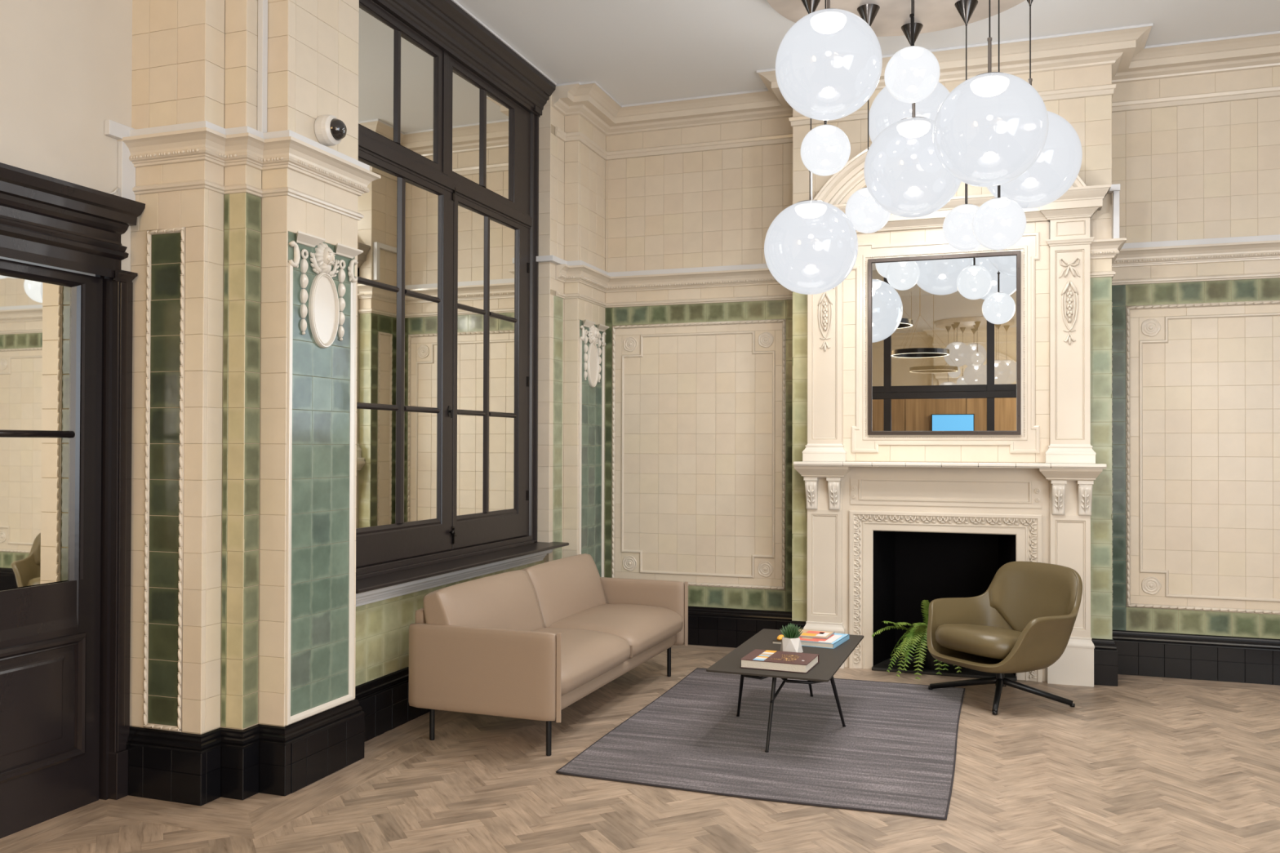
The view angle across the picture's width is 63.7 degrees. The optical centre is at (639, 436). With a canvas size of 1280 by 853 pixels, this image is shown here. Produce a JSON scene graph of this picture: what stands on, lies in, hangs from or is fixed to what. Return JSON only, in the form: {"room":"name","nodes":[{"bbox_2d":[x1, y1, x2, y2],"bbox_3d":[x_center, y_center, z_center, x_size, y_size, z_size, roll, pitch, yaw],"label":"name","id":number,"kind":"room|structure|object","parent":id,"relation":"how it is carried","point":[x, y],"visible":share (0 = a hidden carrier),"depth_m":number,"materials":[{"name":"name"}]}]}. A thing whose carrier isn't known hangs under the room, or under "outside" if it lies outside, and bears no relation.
{"room":"building lobby","nodes":[
{"label":"building lobby","id":0,"kind":"room"},
{"bbox_2d":[0,0,132,279],"bbox_3d":[-3.553,-0.541,0.965,0.255,4.080,7.478,0,-1,19],"label":"wall","id":1,"kind":"structure","parent":0,"point":[66,65],"depth_m":4.15,"materials":[{"name":"beige paint"}]},
{"bbox_2d":[0,162,145,839],"bbox_3d":[-2.400,0.231,3.892,0.160,2.593,1.178,0,-1,19],"label":"door","id":2,"kind":"structure","parent":1,"relation":"in","point":[66,336],"depth_m":4.17,"materials":[{"name":"black paint"}]},
{"bbox_2d":[104,119,135,200],"bbox_3d":[-2.212,-1.163,4.383,0.028,0.332,0.144,0,-1,19],"label":"trim","id":3,"kind":"structure","parent":1,"relation":"attached to","point":[126,168],"depth_m":4.38,"materials":[{"name":"white"}]},
{"bbox_2d":[125,698,364,806],"bbox_3d":[-1.704,1.392,4.548,1.072,0.287,0.485,1,-1,-35],"label":"baseboard","id":4,"kind":"structure","parent":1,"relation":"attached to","point":[174,766],"depth_m":4.39,"materials":[{"name":"black tile"}]},
{"bbox_2d":[132,179,364,220],"bbox_3d":[-1.704,-1.060,4.573,1.050,0.036,0.467,1,-1,-35],"label":"trim","id":5,"kind":"structure","parent":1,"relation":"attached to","point":[199,184],"depth_m":4.42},
{"bbox_2d":[355,559,544,686],"bbox_3d":[-1.488,-0.488,6.298,0.851,4.080,2.496,0,-1,19],"label":"wall","id":6,"kind":"structure","parent":0,"point":[382,627],"depth_m":5.43,"materials":[{"name":"green tile"}]},
{"bbox_2d":[355,666,429,742],"bbox_3d":[-1.078,1.408,6.137,0.030,0.287,2.550,0,-1,19],"label":"baseboard","id":7,"kind":"structure","parent":6,"relation":"attached to","point":[384,700],"depth_m":5.38,"materials":[{"name":"black tile"}]},
{"bbox_2d":[355,0,568,606],"bbox_3d":[-1.059,-0.832,6.193,0.290,3.388,2.563,0,-1,19],"label":"window","id":8,"kind":"structure","parent":6,"relation":"in","point":[450,111],"depth_m":6.13,"materials":[{"name":"black paint"}]},
{"bbox_2d":[537,94,608,577],"bbox_3d":[-0.847,-0.473,7.818,1.063,4.080,0.804,0,-1,19],"label":"wall pier","id":9,"kind":"object","parent":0,"point":[571,333],"visible":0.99,"depth_m":7.54,"materials":[{"name":"beige tile"}]},
{"bbox_2d":[0,644,1279,852],"bbox_3d":[0.957,1.576,1.531,8.600,0.121,11.950,0,-1,19],"label":"floor","id":10,"kind":"structure","parent":0,"point":[1141,764],"depth_m":4.37,"materials":[{"name":"brown wood"}]},
{"bbox_2d":[66,0,363,734],"bbox_3d":[-1.920,-0.503,4.734,1.063,4.080,0.748,0,-1,19],"label":"wall pier","id":11,"kind":"object","parent":10,"relation":"on","point":[245,318],"visible":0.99,"depth_m":4.43,"materials":[{"name":"beige tile"}]},
{"bbox_2d":[117,120,381,195],"bbox_3d":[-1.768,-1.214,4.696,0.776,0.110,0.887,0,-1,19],"label":"trim","id":12,"kind":"structure","parent":11,"relation":"attached to","point":[201,144],"depth_m":4.39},
{"bbox_2d":[257,0,267,133],"bbox_3d":[-1.640,-1.855,4.476,0.028,1.080,0.033,0,-1,19],"label":"trim","id":13,"kind":"structure","parent":11,"relation":"attached to","point":[262,78],"depth_m":4.46,"materials":[{"name":"white"}]},
{"bbox_2d":[314,114,346,146],"bbox_3d":[-1.387,-1.390,4.663,0.115,0.136,0.136,0,-1,19],"label":"dome camera","id":14,"kind":"object","parent":11,"relation":"attached to","point":[329,131],"visible":1,"depth_m":4.62,"materials":[{"name":"white plastic"}]},
{"bbox_2d":[408,553,688,755],"bbox_3d":[-0.423,1.163,5.995,0.840,0.778,2.053,0,-1,20],"label":"sofa","id":15,"kind":"object","parent":10,"relation":"on","point":[531,642],"visible":1,"depth_m":5.32,"materials":[{"name":"beige leather"}]},
{"bbox_2d":[422,569,545,631],"bbox_3d":[-0.821,0.964,5.606,0.185,0.395,0.997,-18,-7,19],"label":"cushion","id":16,"kind":"object","parent":15,"relation":"on","point":[509,600],"depth_m":5.49,"materials":[{"name":"beige leather"}]},
{"bbox_2d":[520,553,607,627],"bbox_3d":[-0.480,0.973,6.535,0.185,0.395,0.967,-18,-7,19],"label":"cushion","id":17,"kind":"object","parent":15,"relation":"on","point":[565,588],"depth_m":6.39,"materials":[{"name":"beige leather"}]},
{"bbox_2d":[532,627,630,696],"bbox_3d":[-0.524,1.181,5.510,0.690,0.200,0.971,0,-1,20],"label":"seat cushion","id":18,"kind":"object","parent":15,"relation":"on","point":[588,657],"depth_m":5.44,"materials":[{"name":"beige leather"}]},
{"bbox_2d":[549,604,683,658],"bbox_3d":[-0.187,1.190,6.426,0.690,0.200,0.971,0,-1,20],"label":"seat cushion","id":19,"kind":"object","parent":15,"relation":"on","point":[646,628],"depth_m":6.27,"materials":[{"name":"beige leather"}]},
{"bbox_2d":[555,667,964,820],"bbox_3d":[0.806,1.544,5.518,1.726,0.013,2.386,0,-1,19],"label":"area rug","id":20,"kind":"object","parent":10,"relation":"on","point":[895,753],"visible":0.98,"depth_m":5.12,"materials":[{"name":"grey carpet"}]},
{"bbox_2d":[706,628,863,752],"bbox_3d":[0.822,1.356,5.585,0.629,0.384,1.254,0,-1,19],"label":"coffee table","id":21,"kind":"object","parent":20,"relation":"on","point":[830,660],"visible":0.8,"depth_m":5.32,"materials":[{"name":"black metal"}]},
{"bbox_2d":[772,635,783,644],"bbox_3d":[0.809,1.147,5.868,0.064,0.038,0.172,0,-1,22],"label":"book","id":22,"kind":"object","parent":21,"relation":"on","point":[777,641],"visible":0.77,"depth_m":5.82,"materials":[{"name":"beige paper"}]},
{"bbox_2d":[740,648,818,673],"bbox_3d":[0.702,1.137,5.232,0.358,0.045,0.278,0,-1,22],"label":"book","id":23,"kind":"object","parent":21,"relation":"on","point":[764,660],"visible":1,"depth_m":5.15,"materials":[{"name":"red paper"}]},
{"bbox_2d":[780,622,803,653],"bbox_3d":[0.818,1.085,5.554,0.124,0.158,0.133,0,-1,7],"label":"succulent plant","id":24,"kind":"object","parent":21,"relation":"on","point":[790,642],"visible":1,"depth_m":5.52,"materials":[{"name":"green plant"}]},
{"bbox_2d":[800,633,849,648],"bbox_3d":[1.012,1.153,5.861,0.280,0.027,0.324,0,-1,26],"label":"book","id":25,"kind":"object","parent":21,"relation":"on","point":[845,637],"visible":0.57,"depth_m":5.72,"materials":[{"name":"blue paper"}]},
{"bbox_2d":[799,634,842,644],"bbox_3d":[1.002,1.136,5.818,0.225,0.006,0.245,0,-1,25],"label":"magazine","id":26,"kind":"object","parent":25,"relation":"on","point":[833,637],"visible":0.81,"depth_m":5.75,"materials":[{"name":"white paper"}]},
{"bbox_2d":[798,629,834,639],"bbox_3d":[0.985,1.129,5.891,0.215,0.009,0.200,0,-1,23],"label":"magazine","id":27,"kind":"object","parent":26,"relation":"on","point":[806,633],"visible":0.83,"depth_m":5.85,"materials":[{"name":"multicoloured paper"}]},
{"bbox_2d":[800,632,816,635],"bbox_3d":[0.960,1.124,5.852,0.080,0.001,0.070,0,-1,23],"label":"picture","id":28,"kind":"object","parent":27,"relation":"on","point":[802,633],"depth_m":5.85,"materials":[{"name":"orange paper"}]},
{"bbox_2d":[806,631,825,634],"bbox_3d":[1.010,1.125,5.918,0.100,0.001,0.070,0,-1,23],"label":"picture","id":29,"kind":"object","parent":27,"relation":"on","point":[807,632],"depth_m":5.92,"materials":[{"name":"red"}]},
{"bbox_2d":[816,632,830,636],"bbox_3d":[1.040,1.124,5.856,0.055,0.001,0.120,0,-1,23],"label":"picture","id":30,"kind":"object","parent":27,"relation":"on","point":[818,634],"depth_m":5.85,"materials":[{"name":"white paper"}]},
{"bbox_2d":[799,634,834,641],"bbox_3d":[0.982,1.134,5.828,0.180,0.001,0.245,0,-1,25],"label":"picture","id":31,"kind":"object","parent":26,"relation":"on","point":[804,639],"depth_m":5.75},
{"bbox_2d":[871,600,961,679],"bbox_3d":[1.915,1.319,6.810,0.762,0.498,0.380,0,-1,9],"label":"potted fern","id":32,"kind":"object","parent":10,"relation":"on","point":[917,633],"visible":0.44,"depth_m":6.77,"materials":[{"name":"green plant"}]},
{"bbox_2d":[793,146,1111,686],"bbox_3d":[2.040,-0.234,6.912,2.009,3.603,0.602,0,-1,19],"label":"fireplace","id":33,"kind":"object","parent":10,"relation":"on","point":[895,523],"visible":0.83,"depth_m":6.85,"materials":[{"name":"beige stone"}]},
{"bbox_2d":[793,461,843,466],"bbox_3d":[1.224,0.184,6.989,0.330,0.030,0.220,0,-1,19],"label":"shelf","id":34,"kind":"object","parent":33,"relation":"attached to","point":[796,463],"depth_m":6.90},
{"bbox_2d":[842,462,871,466],"bbox_3d":[1.470,0.184,6.904,0.189,0.030,0.220,0,-1,19],"label":"shelf","id":35,"kind":"object","parent":33,"relation":"attached to","point":[844,464],"depth_m":6.80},
{"bbox_2d":[871,462,906,466],"bbox_3d":[1.661,0.184,6.837,0.214,0.030,0.220,0,-1,19],"label":"shelf","id":36,"kind":"object","parent":33,"relation":"attached to","point":[873,464],"depth_m":6.74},
{"bbox_2d":[905,462,942,467],"bbox_3d":[1.869,0.183,6.765,0.224,0.030,0.220,0,-1,19],"label":"shelf","id":37,"kind":"object","parent":33,"relation":"attached to","point":[908,464],"depth_m":6.67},
{"bbox_2d":[867,250,1021,435],"bbox_3d":[1.995,-0.605,6.786,0.967,1.186,0.024,0,-1,19],"label":"wall mirror","id":38,"kind":"object","parent":33,"relation":"attached to","point":[944,331],"visible":1,"depth_m":6.78,"materials":[{"name":"clear mirror"}]},
{"bbox_2d":[941,462,978,467],"bbox_3d":[2.082,0.183,6.691,0.224,0.030,0.220,0,-1,19],"label":"shelf","id":39,"kind":"object","parent":33,"relation":"attached to","point":[944,464],"depth_m":6.60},
{"bbox_2d":[977,462,1015,467],"bbox_3d":[2.294,0.183,6.617,0.224,0.030,0.220,0,-1,19],"label":"shelf","id":40,"kind":"object","parent":33,"relation":"attached to","point":[980,464],"depth_m":6.52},
{"bbox_2d":[1015,462,1050,468],"bbox_3d":[2.497,0.183,6.546,0.204,0.030,0.220,0,-1,19],"label":"shelf","id":41,"kind":"object","parent":33,"relation":"attached to","point":[1018,465],"depth_m":6.45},
{"bbox_2d":[1049,462,1106,468],"bbox_3d":[2.745,0.183,6.460,0.318,0.030,0.220,0,-1,19],"label":"shelf","id":42,"kind":"object","parent":33,"relation":"attached to","point":[1052,465],"depth_m":6.37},
{"bbox_2d":[926,561,1082,715],"bbox_3d":[2.154,1.164,6.113,0.769,0.788,0.825,0,-1,-30],"label":"lounge chair","id":43,"kind":"object","parent":10,"relation":"on","point":[1024,621],"visible":1,"depth_m":6.09,"materials":[{"name":"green leather"}]},
{"bbox_2d":[934,623,1022,660],"bbox_3d":[2.096,1.219,6.080,0.613,0.216,0.602,0,-1,-30],"label":"seat cushion","id":44,"kind":"object","parent":43,"relation":"on","point":[953,642],"depth_m":5.93,"materials":[{"name":"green leather"}]},
{"bbox_2d":[456,0,1279,105],"bbox_3d":[0.969,-2.638,1.569,8.600,0.150,11.950,0,-1,19],"label":"ceiling","id":45,"kind":"structure","parent":0,"point":[637,51],"depth_m":6.38,"materials":[{"name":"white paint"}]},
{"bbox_2d":[764,0,1082,294],"bbox_3d":[1.476,-1.656,5.479,1.651,1.739,1.770,0,-1,19],"label":"globe pendant","id":46,"kind":"object","parent":45,"relation":"attached to","point":[992,127],"depth_m":5.21,"materials":[{"name":"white glass"}]},
{"bbox_2d":[604,66,1279,639],"bbox_3d":[2.930,-0.469,7.053,8.300,4.080,0.261,0,-1,19],"label":"wall","id":47,"kind":"structure","parent":0,"point":[1196,368],"depth_m":6.84,"materials":[{"name":"beige tile"}]},
{"bbox_2d":[536,255,768,276],"bbox_3d":[0.222,-1.262,7.433,1.755,0.039,0.838,0,-1,19],"label":"trim","id":48,"kind":"structure","parent":47,"relation":"attached to","point":[553,259],"depth_m":7.72,"materials":[{"name":"white"}]},
{"bbox_2d":[555,263,779,293],"bbox_3d":[0.349,-1.184,7.466,1.777,0.110,0.710,0,-1,19],"label":"trim","id":49,"kind":"structure","parent":47,"relation":"attached to","point":[584,274],"depth_m":7.74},
{"bbox_2d":[555,290,792,307],"bbox_3d":[0.347,-1.029,7.460,1.777,0.036,0.700,0,-1,19],"label":"trim","id":50,"kind":"structure","parent":47,"relation":"attached to","point":[560,295],"depth_m":7.75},
{"bbox_2d":[551,22,1279,136],"bbox_3d":[3.045,-2.428,6.490,7.512,0.139,0.785,0,-1,19],"label":"trim","id":51,"kind":"structure","parent":47,"relation":"attached to","point":[1122,49],"depth_m":6.69,"materials":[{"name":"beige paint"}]},
{"bbox_2d":[555,84,1279,159],"bbox_3d":[3.055,-2.199,6.519,7.512,0.062,0.720,0,-1,19],"label":"trim","id":52,"kind":"structure","parent":47,"relation":"attached to","point":[1108,89],"depth_m":7.02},
{"bbox_2d":[688,606,1279,686],"bbox_3d":[3.032,1.423,6.449,7.512,0.287,0.800,0,-1,19],"label":"baseboard","id":53,"kind":"structure","parent":47,"relation":"attached to","point":[1254,660],"depth_m":6.69,"materials":[{"name":"black"}]},
{"bbox_2d":[1089,237,1279,267],"bbox_3d":[4.783,-1.184,6.051,3.962,0.110,0.462,0,-1,19],"label":"trim","id":54,"kind":"structure","parent":47,"relation":"attached to","point":[1110,247],"depth_m":6.62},
{"bbox_2d":[1089,271,1279,285],"bbox_3d":[4.785,-1.028,6.075,3.952,0.036,0.400,0,-1,19],"label":"trim","id":55,"kind":"structure","parent":47,"relation":"attached to","point":[1107,273],"depth_m":6.65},
{"bbox_2d":[1121,234,1279,248],"bbox_3d":[4.908,-1.259,6.226,3.820,0.039,0.038,0,-1,19],"label":"trim","id":56,"kind":"structure","parent":47,"relation":"attached to","point":[1263,237],"depth_m":6.65,"materials":[{"name":"white"}]},
{"bbox_2d":[791,64,1112,639],"bbox_3d":[2.085,-0.472,7.021,2.062,4.080,0.384,0,-1,19],"label":"wall","id":57,"kind":"structure","parent":0,"point":[1091,117],"depth_m":6.55,"materials":[{"name":"beige tile"}]},
{"bbox_2d":[1108,183,1119,238],"bbox_3d":[2.939,-1.412,6.499,0.162,0.340,0.080,0,-1,19],"label":"trim","id":58,"kind":"structure","parent":57,"relation":"attached to","point":[1115,188],"depth_m":6.45,"materials":[{"name":"white"}]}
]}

